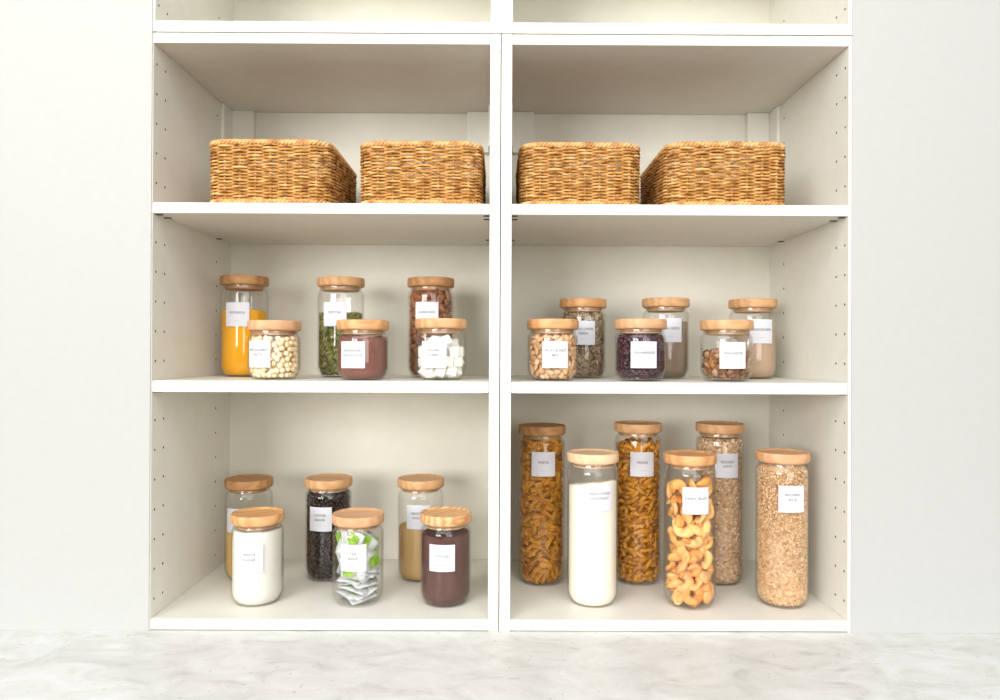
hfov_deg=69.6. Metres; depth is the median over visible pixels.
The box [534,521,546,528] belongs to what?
fusilli
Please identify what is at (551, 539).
fusilli
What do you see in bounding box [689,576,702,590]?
cashew
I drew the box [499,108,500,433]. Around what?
wall
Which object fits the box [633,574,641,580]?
penne
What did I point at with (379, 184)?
wicker basket
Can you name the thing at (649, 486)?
penne
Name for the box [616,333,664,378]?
cranberries
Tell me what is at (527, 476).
fusilli
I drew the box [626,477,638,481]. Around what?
penne
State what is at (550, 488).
fusilli
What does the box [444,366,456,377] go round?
sugar cube
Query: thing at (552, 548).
fusilli
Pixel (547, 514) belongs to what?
fusilli
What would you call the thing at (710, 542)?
cashew
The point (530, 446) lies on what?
fusilli
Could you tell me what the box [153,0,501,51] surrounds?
shelving unit
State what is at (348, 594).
bag
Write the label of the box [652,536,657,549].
penne
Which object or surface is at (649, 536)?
penne
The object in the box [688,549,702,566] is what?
cashew
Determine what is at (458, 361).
sugar cube
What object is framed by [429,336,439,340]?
sugar cube
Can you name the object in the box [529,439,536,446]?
fusilli
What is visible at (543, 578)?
fusilli
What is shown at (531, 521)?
fusilli
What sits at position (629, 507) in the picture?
penne
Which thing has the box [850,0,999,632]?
wall
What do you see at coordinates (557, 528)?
fusilli
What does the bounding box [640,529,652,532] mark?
penne
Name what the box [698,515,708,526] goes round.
cashew
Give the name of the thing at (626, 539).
penne
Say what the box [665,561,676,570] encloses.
cashew
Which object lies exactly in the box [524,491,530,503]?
fusilli
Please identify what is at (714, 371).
walnut
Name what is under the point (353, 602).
bag
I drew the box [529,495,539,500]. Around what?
fusilli
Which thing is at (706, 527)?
cashew
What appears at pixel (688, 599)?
nut
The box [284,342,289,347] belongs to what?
nut
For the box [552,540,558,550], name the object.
fusilli
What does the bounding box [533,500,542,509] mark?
fusilli
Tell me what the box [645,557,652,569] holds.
penne
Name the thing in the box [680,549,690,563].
cashew
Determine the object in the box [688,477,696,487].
cashew
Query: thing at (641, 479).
penne
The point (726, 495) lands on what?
rolled oats
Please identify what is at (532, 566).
fusilli
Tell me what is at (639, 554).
penne
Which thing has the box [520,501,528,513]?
fusilli
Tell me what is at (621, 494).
penne
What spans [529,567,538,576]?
fusilli
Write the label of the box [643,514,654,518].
penne
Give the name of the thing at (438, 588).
cocoa
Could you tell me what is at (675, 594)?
nut
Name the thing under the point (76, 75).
wall
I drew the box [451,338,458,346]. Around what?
sugar cube
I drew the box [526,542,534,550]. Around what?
fusilli
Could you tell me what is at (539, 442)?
fusilli
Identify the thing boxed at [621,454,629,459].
penne
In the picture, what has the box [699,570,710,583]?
cashew
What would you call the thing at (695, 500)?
storage jar
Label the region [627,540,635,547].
penne
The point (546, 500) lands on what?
fusilli
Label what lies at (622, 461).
penne
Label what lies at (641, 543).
penne
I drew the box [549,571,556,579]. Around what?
fusilli
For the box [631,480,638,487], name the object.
penne
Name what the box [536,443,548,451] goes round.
fusilli
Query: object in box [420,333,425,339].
almond
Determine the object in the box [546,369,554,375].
nut
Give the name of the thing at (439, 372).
sugar cube
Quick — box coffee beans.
[306,489,349,579]
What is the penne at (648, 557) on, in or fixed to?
in the storage jar at (641, 463)
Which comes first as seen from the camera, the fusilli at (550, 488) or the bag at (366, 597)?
the bag at (366, 597)
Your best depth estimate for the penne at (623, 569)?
1.67 m
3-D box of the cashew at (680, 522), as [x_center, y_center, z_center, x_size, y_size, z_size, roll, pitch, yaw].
[0.381,0.359,1.522,0.021,0.028,0.039,0,0,14]
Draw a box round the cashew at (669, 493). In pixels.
[666,481,672,499]
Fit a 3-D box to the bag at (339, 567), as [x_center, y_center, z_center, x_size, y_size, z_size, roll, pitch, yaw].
[-0.334,0.453,1.551,0.015,0.078,0.074,0,0,4]
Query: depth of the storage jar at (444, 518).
1.50 m
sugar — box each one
[232,525,281,604]
[399,521,425,580]
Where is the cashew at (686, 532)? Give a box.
[673,523,693,537]
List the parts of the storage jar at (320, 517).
lid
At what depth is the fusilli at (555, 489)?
1.66 m
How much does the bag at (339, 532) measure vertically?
0.076 m
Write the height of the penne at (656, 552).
0.036 m
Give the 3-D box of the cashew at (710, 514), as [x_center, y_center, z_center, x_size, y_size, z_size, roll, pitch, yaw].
[0.439,0.343,1.534,0.041,0.039,0.020,0,0,40]
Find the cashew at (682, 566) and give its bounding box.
[676,557,686,574]
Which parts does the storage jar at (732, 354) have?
lid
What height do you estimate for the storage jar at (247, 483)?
0.234 m
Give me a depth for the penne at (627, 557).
1.66 m
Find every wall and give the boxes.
[0,0,152,630]
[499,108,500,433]
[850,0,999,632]
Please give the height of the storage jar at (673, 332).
0.188 m
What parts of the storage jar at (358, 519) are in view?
lid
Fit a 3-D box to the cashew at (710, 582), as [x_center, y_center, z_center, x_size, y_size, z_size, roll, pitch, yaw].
[0.440,0.508,1.532,0.039,0.041,0.020,0,0,44]
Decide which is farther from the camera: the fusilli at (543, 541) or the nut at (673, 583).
the fusilli at (543, 541)
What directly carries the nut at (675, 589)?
in the storage jar at (695, 500)
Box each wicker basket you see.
[209,139,356,202]
[360,141,485,203]
[516,142,640,204]
[640,141,785,204]
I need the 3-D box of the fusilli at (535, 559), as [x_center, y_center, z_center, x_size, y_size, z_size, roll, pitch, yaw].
[0.076,0.483,1.649,0.029,0.027,0.013,0,0,22]
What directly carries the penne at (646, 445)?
in the storage jar at (641, 463)
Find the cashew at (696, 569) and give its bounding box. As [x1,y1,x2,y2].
[687,563,701,576]
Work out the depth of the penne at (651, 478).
1.65 m
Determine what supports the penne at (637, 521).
in the storage jar at (641, 463)
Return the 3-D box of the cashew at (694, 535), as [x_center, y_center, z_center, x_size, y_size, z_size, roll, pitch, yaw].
[0.404,0.409,1.525,0.042,0.047,0.020,0,0,43]
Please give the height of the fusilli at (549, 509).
0.017 m
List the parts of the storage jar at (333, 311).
lid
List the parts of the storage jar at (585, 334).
lid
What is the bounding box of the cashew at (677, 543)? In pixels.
[669,532,690,546]
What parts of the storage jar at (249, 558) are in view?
lid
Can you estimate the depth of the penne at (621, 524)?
1.66 m
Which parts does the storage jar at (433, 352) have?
lid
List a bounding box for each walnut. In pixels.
[702,347,733,378]
[704,351,709,358]
[706,366,712,374]
[708,352,716,358]
[708,359,716,370]
[712,368,718,376]
[718,369,727,375]
[718,371,727,378]
[726,369,733,375]
[727,373,736,379]
[733,369,741,373]
[739,369,745,375]
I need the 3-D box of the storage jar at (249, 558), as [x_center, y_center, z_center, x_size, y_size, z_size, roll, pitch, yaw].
[-0.520,0.442,1.545,0.111,0.190,0.111,0,0,34]
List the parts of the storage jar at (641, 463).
lid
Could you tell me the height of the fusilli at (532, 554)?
0.022 m
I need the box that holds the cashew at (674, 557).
[667,546,686,561]
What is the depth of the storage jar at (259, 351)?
1.49 m
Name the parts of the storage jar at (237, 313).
lid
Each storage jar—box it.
[220,275,268,375]
[224,474,272,540]
[230,507,284,602]
[247,320,300,379]
[305,473,351,579]
[317,276,364,376]
[332,507,383,607]
[336,319,388,378]
[397,474,443,579]
[407,276,453,377]
[415,318,466,379]
[420,506,471,604]
[518,423,565,583]
[527,319,578,380]
[560,298,606,377]
[567,448,618,605]
[614,318,666,379]
[614,420,661,583]
[642,297,689,378]
[663,450,716,608]
[695,421,743,583]
[700,320,753,381]
[728,298,777,377]
[755,448,809,608]
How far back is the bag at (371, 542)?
1.52 m
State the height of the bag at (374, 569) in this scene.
0.017 m
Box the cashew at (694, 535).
[686,534,697,551]
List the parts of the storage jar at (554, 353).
lid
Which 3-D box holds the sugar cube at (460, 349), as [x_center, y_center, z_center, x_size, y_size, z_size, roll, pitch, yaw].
[-0.088,0.004,1.536,0.022,0.023,0.022,0,0,8]
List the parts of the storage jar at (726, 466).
lid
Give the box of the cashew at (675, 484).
[668,479,686,493]
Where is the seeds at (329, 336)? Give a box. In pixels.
[319,311,361,374]
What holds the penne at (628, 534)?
in the storage jar at (641, 463)
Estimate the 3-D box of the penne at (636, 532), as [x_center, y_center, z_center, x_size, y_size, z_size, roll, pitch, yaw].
[0.317,0.417,1.651,0.029,0.020,0.009,0,0,10]
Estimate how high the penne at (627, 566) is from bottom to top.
0.015 m
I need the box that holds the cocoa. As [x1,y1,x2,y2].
[422,528,468,605]
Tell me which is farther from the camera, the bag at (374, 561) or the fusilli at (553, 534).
the fusilli at (553, 534)
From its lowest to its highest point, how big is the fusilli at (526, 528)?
0.019 m
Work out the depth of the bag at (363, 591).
1.51 m
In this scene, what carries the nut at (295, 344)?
in the storage jar at (259, 351)
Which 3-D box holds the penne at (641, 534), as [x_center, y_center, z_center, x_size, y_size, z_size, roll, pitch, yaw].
[0.327,0.424,1.653,0.034,0.015,0.011,0,0,-12]
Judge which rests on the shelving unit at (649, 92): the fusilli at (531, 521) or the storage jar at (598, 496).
the storage jar at (598, 496)
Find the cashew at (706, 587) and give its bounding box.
[694,580,713,591]
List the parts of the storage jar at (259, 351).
lid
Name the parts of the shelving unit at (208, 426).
panel, panel, shelf, shelf, panel, panel, panel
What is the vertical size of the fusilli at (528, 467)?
0.023 m
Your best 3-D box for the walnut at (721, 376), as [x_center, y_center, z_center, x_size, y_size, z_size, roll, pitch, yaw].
[0.468,0.052,1.512,0.017,0.020,0.018,0,0,-31]
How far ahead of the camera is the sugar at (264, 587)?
1.51 m
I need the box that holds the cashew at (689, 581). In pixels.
[677,569,693,591]
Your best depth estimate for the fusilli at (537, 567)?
1.64 m
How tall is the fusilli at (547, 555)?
0.027 m
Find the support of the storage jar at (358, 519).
on the shelving unit at (208, 426)
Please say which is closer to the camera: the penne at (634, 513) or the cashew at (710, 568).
the cashew at (710, 568)
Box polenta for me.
[221,310,266,374]
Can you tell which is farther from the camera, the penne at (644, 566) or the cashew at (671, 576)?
the penne at (644, 566)
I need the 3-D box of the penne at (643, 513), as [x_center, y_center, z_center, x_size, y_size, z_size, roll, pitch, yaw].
[0.331,0.375,1.652,0.033,0.020,0.010,0,0,-9]
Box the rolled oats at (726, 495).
[697,436,741,583]
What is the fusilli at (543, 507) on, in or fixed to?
in the storage jar at (543, 463)
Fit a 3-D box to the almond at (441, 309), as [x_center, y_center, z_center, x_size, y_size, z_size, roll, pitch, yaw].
[-0.136,-0.093,1.673,0.012,0.015,0.022,0,0,45]
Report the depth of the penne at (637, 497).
1.65 m
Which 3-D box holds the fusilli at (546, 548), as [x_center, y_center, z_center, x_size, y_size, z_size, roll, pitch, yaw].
[0.107,0.450,1.645,0.021,0.027,0.011,0,0,23]
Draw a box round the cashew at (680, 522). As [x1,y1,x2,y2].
[675,512,684,527]
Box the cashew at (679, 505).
[674,503,682,515]
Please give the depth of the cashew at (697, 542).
1.50 m
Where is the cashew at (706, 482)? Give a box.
[695,477,712,490]
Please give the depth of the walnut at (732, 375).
1.50 m
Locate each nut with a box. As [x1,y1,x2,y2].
[257,335,298,376]
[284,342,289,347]
[529,334,576,377]
[534,347,538,355]
[534,358,539,364]
[536,337,542,341]
[539,367,544,373]
[543,335,550,339]
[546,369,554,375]
[554,369,560,373]
[564,334,569,341]
[667,579,683,602]
[671,590,677,600]
[673,588,682,604]
[680,582,697,605]
[693,582,703,606]
[703,585,712,603]
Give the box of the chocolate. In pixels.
[338,336,386,377]
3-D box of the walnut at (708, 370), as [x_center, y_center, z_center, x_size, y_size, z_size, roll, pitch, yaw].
[0.447,0.043,1.531,0.013,0.022,0.018,0,0,-22]
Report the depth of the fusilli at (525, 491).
1.66 m
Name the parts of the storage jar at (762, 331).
lid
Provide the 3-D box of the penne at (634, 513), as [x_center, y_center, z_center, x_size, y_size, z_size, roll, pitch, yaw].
[0.310,0.376,1.652,0.027,0.013,0.010,0,0,19]
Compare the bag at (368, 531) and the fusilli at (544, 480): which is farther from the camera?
the fusilli at (544, 480)
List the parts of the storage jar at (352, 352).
lid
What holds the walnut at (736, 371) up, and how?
in the storage jar at (732, 354)
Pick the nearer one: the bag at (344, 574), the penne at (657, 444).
the bag at (344, 574)
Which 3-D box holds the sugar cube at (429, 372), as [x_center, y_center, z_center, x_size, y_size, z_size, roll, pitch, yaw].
[-0.146,0.044,1.514,0.025,0.030,0.027,0,0,30]
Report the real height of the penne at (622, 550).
0.018 m
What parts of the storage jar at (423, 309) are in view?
lid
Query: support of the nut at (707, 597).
in the storage jar at (695, 500)
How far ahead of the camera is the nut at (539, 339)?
1.50 m
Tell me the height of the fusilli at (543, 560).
0.018 m
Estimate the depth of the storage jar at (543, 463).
1.64 m
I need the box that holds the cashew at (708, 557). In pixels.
[700,550,712,569]
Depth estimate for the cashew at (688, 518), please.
1.50 m
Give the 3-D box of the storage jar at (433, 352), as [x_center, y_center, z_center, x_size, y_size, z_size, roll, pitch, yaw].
[-0.127,-0.001,1.542,0.111,0.130,0.111,0,0,-22]
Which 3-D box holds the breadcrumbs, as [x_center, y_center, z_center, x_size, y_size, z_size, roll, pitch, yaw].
[0.600,0.008,1.710,0.101,0.111,0.101,0,0,-16]
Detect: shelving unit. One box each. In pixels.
[149,33,500,630]
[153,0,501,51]
[499,34,851,631]
[502,0,851,36]
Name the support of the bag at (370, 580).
in the storage jar at (358, 519)
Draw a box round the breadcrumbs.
[730,331,775,376]
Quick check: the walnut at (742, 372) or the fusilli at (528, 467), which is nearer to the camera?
the walnut at (742, 372)
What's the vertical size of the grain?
0.116 m
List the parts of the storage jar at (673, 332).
lid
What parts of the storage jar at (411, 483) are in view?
lid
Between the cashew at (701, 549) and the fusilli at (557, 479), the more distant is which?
the fusilli at (557, 479)
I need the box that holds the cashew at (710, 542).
[704,536,712,549]
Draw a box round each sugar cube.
[418,346,421,357]
[418,366,427,377]
[424,368,435,377]
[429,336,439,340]
[434,368,445,377]
[440,335,452,348]
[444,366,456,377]
[446,345,458,357]
[446,356,453,367]
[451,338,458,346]
[453,357,462,366]
[455,367,461,377]
[458,347,464,356]
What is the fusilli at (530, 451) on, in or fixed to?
in the storage jar at (543, 463)
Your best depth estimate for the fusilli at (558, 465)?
1.66 m
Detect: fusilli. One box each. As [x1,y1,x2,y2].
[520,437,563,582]
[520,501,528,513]
[521,489,530,494]
[522,460,530,465]
[522,526,532,530]
[522,540,529,544]
[523,484,532,490]
[523,514,531,522]
[523,555,531,562]
[524,472,529,480]
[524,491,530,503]
[524,564,529,576]
[525,480,534,484]
[525,511,537,518]
[526,465,530,473]
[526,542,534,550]
[526,550,535,557]
[527,443,537,448]
[527,447,536,454]
[527,492,538,499]
[527,498,537,508]
[527,556,537,566]
[527,561,536,570]
[528,548,539,556]
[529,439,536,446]
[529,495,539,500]
[529,518,540,524]
[529,538,540,544]
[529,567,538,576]
[530,475,541,480]
[530,487,542,492]
[530,505,541,510]
[531,525,536,536]
[532,513,543,518]
[532,543,543,549]
[532,564,543,572]
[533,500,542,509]
[533,573,542,581]
[534,482,541,487]
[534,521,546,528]
[534,531,546,539]
[535,439,545,446]
[535,539,545,544]
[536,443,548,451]
[536,489,543,498]
[537,528,549,535]
[537,557,548,563]
[538,569,549,573]
[539,497,550,502]
[539,562,551,568]
[539,570,549,582]
[541,439,550,446]
[541,477,547,484]
[541,504,546,515]
[541,510,551,519]
[542,500,553,508]
[543,490,553,497]
[543,542,550,550]
[543,550,552,560]
[544,536,554,545]
[545,507,557,511]
[546,482,556,492]
[546,557,556,566]
[546,572,555,582]
[547,442,556,450]
[547,495,556,505]
[547,514,557,524]
[548,532,558,537]
[549,546,554,558]
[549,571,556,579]
[551,510,558,519]
[552,514,560,525]
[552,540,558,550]
[553,483,561,494]
[555,462,560,473]
[555,470,560,483]
[555,525,561,532]
[555,570,562,575]
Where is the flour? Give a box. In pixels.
[569,480,616,605]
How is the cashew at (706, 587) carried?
in the storage jar at (695, 500)
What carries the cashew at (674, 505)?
in the storage jar at (695, 500)
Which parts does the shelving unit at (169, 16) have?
panel, panel, panel, panel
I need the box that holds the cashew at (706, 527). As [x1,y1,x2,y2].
[687,520,710,536]
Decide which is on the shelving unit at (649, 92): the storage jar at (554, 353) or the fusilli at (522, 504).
the storage jar at (554, 353)
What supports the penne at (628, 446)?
in the storage jar at (641, 463)
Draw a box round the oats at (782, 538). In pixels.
[757,463,807,606]
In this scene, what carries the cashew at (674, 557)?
in the storage jar at (695, 500)
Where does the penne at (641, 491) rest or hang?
in the storage jar at (641, 463)
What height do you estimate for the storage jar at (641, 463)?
0.370 m
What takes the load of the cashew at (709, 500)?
in the storage jar at (695, 500)
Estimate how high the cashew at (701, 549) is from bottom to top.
0.035 m
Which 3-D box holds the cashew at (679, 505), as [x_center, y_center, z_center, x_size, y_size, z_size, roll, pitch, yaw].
[0.393,0.338,1.542,0.040,0.040,0.028,0,0,26]
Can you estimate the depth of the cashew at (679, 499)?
1.52 m
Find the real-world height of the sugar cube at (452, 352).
0.028 m
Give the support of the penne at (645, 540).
in the storage jar at (641, 463)
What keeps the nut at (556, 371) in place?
in the storage jar at (554, 353)
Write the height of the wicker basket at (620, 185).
0.131 m
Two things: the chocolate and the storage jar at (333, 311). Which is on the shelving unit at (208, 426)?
the storage jar at (333, 311)
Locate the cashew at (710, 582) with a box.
[709,581,713,598]
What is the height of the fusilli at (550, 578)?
0.028 m
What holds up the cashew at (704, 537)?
in the storage jar at (695, 500)
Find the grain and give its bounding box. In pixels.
[226,527,232,577]
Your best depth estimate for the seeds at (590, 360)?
1.67 m
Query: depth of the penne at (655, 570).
1.67 m
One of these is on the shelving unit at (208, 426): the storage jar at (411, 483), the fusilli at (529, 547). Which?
the storage jar at (411, 483)
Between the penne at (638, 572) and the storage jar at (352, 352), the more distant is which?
the penne at (638, 572)
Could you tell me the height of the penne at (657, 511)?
0.033 m
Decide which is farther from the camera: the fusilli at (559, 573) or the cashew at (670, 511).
the fusilli at (559, 573)
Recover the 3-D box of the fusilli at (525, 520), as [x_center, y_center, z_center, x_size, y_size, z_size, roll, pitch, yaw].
[0.064,0.388,1.661,0.028,0.023,0.012,0,0,36]
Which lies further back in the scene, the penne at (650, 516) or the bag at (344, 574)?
the penne at (650, 516)
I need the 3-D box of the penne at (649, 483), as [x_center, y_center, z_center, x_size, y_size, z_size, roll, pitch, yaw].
[0.336,0.307,1.659,0.034,0.013,0.010,0,0,10]
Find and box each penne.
[616,437,659,582]
[617,498,624,503]
[619,459,629,463]
[619,493,629,499]
[619,523,630,526]
[620,471,628,484]
[620,547,625,555]
[620,563,625,574]
[620,564,631,568]
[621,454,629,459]
[621,536,630,543]
[623,444,633,449]
[623,463,629,469]
[623,482,634,486]
[623,518,631,522]
[623,554,632,562]
[624,486,636,492]
[624,491,633,495]
[624,498,634,505]
[624,547,633,552]
[625,505,636,511]
[625,573,634,578]
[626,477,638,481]
[627,523,635,527]
[627,532,635,538]
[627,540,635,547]
[627,550,637,557]
[629,490,639,499]
[629,511,638,516]
[629,557,642,561]
[630,496,639,502]
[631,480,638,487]
[631,502,639,506]
[632,528,644,535]
[632,566,642,571]
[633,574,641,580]
[634,524,644,529]
[634,570,647,577]
[635,486,645,494]
[635,519,642,524]
[635,551,646,558]
[636,533,648,537]
[637,501,644,512]
[637,509,651,517]
[638,477,646,482]
[638,495,646,502]
[638,541,646,548]
[639,441,650,448]
[639,538,649,542]
[640,481,652,485]
[640,499,650,505]
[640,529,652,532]
[640,548,653,551]
[641,554,651,562]
[641,564,652,569]
[641,570,652,581]
[643,476,653,484]
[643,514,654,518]
[644,525,653,529]
[645,488,651,497]
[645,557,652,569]
[647,482,656,488]
[647,529,653,540]
[648,519,657,522]
[650,507,656,518]
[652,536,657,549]
[652,548,657,564]
[652,563,659,576]
[653,508,658,518]
[655,440,659,451]
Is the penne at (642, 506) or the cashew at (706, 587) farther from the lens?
the penne at (642, 506)
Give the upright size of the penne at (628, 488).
0.018 m
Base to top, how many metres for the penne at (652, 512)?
0.027 m
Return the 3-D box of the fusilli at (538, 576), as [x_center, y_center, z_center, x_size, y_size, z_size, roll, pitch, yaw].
[0.089,0.516,1.647,0.028,0.028,0.013,0,0,5]
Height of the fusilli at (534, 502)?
0.028 m
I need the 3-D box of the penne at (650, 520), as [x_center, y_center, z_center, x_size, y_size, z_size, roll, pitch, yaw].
[0.352,0.394,1.660,0.034,0.013,0.009,0,0,-41]
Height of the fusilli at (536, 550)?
0.028 m
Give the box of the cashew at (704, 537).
[701,533,708,546]
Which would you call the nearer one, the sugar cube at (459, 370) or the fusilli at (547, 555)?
the sugar cube at (459, 370)
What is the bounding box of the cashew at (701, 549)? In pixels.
[697,543,707,559]
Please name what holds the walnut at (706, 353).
in the storage jar at (732, 354)
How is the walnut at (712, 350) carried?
in the storage jar at (732, 354)
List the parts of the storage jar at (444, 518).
lid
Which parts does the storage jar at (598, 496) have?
lid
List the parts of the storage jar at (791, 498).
lid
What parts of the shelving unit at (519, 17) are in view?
panel, panel, panel, panel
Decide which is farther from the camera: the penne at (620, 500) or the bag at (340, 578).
the penne at (620, 500)
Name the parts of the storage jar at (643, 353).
lid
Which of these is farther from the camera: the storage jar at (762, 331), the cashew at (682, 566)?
the storage jar at (762, 331)
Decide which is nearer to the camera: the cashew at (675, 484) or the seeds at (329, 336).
the cashew at (675, 484)
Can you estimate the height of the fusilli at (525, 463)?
0.019 m
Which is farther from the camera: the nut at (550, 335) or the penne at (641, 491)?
the penne at (641, 491)
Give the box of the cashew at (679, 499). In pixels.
[670,496,682,513]
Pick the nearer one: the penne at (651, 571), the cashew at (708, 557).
the cashew at (708, 557)
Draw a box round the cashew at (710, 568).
[698,559,713,574]
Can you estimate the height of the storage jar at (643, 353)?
0.130 m
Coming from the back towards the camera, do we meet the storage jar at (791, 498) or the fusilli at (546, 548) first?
the fusilli at (546, 548)
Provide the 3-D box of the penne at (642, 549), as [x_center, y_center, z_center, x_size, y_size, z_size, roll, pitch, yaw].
[0.337,0.460,1.656,0.035,0.010,0.010,0,0,0]
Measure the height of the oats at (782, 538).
0.298 m
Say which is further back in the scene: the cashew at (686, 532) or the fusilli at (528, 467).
the fusilli at (528, 467)
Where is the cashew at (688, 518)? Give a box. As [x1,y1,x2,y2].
[680,505,692,523]
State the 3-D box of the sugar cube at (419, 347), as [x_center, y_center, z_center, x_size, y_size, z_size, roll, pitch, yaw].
[-0.163,0.003,1.532,0.021,0.026,0.026,0,0,-2]
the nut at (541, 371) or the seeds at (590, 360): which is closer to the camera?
the nut at (541, 371)
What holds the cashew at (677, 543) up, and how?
in the storage jar at (695, 500)
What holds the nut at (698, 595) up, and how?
in the storage jar at (695, 500)
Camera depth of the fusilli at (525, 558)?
1.66 m
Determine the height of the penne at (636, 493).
0.030 m
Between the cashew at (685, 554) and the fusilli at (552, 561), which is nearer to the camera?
the cashew at (685, 554)
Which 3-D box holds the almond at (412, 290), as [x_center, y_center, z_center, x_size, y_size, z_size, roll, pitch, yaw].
[-0.164,-0.045,1.712,0.096,0.210,0.095,0,0,41]
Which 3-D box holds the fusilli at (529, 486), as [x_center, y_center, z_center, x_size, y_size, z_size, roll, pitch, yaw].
[0.064,0.315,1.662,0.028,0.023,0.012,0,0,42]
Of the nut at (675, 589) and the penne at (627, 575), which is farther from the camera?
the penne at (627, 575)
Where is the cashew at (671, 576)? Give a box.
[666,572,682,580]
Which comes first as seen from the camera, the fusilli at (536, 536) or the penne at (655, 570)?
the fusilli at (536, 536)
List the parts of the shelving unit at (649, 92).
panel, panel, panel, shelf, shelf, panel, panel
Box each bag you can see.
[334,589,369,599]
[335,531,364,555]
[336,528,348,544]
[336,576,360,584]
[337,560,340,574]
[338,583,370,595]
[341,552,370,581]
[344,591,378,604]
[351,578,379,588]
[353,553,381,583]
[353,585,377,600]
[358,531,378,552]
[358,576,377,589]
[360,591,378,601]
[362,534,380,564]
[366,568,380,577]
[367,530,378,547]
[368,566,378,572]
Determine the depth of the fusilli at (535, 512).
1.65 m
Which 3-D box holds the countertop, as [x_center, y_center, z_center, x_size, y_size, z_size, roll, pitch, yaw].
[-0.004,1.012,1.417,4.800,0.900,0.881,0,0,0]
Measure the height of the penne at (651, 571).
0.029 m
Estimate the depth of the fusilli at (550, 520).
1.65 m
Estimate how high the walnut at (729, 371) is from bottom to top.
0.022 m
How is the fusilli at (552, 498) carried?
in the storage jar at (543, 463)
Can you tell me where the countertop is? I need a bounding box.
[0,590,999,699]
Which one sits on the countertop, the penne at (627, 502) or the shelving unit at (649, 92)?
the shelving unit at (649, 92)
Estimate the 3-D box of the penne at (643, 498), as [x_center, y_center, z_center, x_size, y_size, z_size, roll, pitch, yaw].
[0.326,0.344,1.652,0.018,0.024,0.017,0,0,-5]
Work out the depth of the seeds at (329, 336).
1.66 m
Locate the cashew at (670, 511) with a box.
[668,506,675,517]
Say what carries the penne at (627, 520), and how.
in the storage jar at (641, 463)
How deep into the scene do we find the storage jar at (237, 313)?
1.66 m
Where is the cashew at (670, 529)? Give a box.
[667,526,674,534]
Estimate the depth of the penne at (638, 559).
1.65 m
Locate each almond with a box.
[409,290,451,375]
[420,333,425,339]
[421,293,430,298]
[438,307,444,312]
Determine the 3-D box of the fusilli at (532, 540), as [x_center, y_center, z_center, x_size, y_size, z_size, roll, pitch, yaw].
[0.081,0.437,1.647,0.026,0.017,0.012,0,0,20]
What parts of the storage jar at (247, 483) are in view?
lid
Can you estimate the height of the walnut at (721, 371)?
0.020 m
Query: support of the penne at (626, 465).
in the storage jar at (641, 463)
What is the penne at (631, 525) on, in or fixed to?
in the storage jar at (641, 463)
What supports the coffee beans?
in the storage jar at (320, 517)
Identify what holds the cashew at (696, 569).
in the storage jar at (695, 500)
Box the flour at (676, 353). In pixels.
[645,321,687,376]
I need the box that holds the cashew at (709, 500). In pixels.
[708,498,711,511]
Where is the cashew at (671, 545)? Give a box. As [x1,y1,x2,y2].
[669,543,675,552]
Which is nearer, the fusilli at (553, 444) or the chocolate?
the chocolate
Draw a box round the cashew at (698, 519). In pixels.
[694,514,706,523]
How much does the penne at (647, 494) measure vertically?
0.030 m
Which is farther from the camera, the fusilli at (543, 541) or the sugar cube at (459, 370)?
the fusilli at (543, 541)
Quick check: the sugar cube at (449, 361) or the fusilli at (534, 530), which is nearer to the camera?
the sugar cube at (449, 361)
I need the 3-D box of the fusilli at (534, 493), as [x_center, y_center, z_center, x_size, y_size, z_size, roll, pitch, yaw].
[0.076,0.332,1.653,0.031,0.026,0.013,0,0,15]
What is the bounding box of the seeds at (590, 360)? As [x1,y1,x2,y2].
[562,311,604,375]
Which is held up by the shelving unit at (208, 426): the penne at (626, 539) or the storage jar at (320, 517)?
the storage jar at (320, 517)
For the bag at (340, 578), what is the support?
in the storage jar at (358, 519)
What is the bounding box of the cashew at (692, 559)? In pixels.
[687,557,696,564]
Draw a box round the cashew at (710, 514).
[707,504,713,519]
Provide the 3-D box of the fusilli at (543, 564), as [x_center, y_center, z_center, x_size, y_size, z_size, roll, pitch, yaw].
[0.103,0.492,1.644,0.030,0.018,0.013,0,0,-9]
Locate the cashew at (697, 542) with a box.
[682,536,702,547]
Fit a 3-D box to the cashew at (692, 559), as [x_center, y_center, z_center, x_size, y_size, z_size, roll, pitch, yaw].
[0.396,0.438,1.524,0.022,0.033,0.050,0,0,-20]
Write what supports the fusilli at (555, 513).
in the storage jar at (543, 463)
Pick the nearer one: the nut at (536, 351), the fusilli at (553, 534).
the nut at (536, 351)
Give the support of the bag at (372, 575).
in the storage jar at (358, 519)
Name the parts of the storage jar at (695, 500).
lid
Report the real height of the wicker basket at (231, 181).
0.133 m
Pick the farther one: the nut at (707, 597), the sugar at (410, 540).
the sugar at (410, 540)
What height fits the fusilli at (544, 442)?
0.025 m
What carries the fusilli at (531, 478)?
in the storage jar at (543, 463)
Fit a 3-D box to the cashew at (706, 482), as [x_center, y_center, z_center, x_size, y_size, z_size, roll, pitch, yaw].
[0.434,0.286,1.526,0.050,0.037,0.020,0,0,-30]
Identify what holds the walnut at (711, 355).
in the storage jar at (732, 354)
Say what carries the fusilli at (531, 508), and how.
in the storage jar at (543, 463)
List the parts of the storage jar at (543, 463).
lid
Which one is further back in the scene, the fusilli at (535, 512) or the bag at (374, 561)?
the fusilli at (535, 512)
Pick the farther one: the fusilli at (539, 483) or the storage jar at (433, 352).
the fusilli at (539, 483)
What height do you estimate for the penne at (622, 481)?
0.034 m
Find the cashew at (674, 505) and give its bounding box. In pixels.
[666,494,677,514]
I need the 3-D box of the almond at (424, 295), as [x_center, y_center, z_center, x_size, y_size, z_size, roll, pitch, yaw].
[-0.170,-0.125,1.663,0.022,0.012,0.010,0,0,9]
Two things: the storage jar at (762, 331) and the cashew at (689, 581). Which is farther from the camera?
the storage jar at (762, 331)

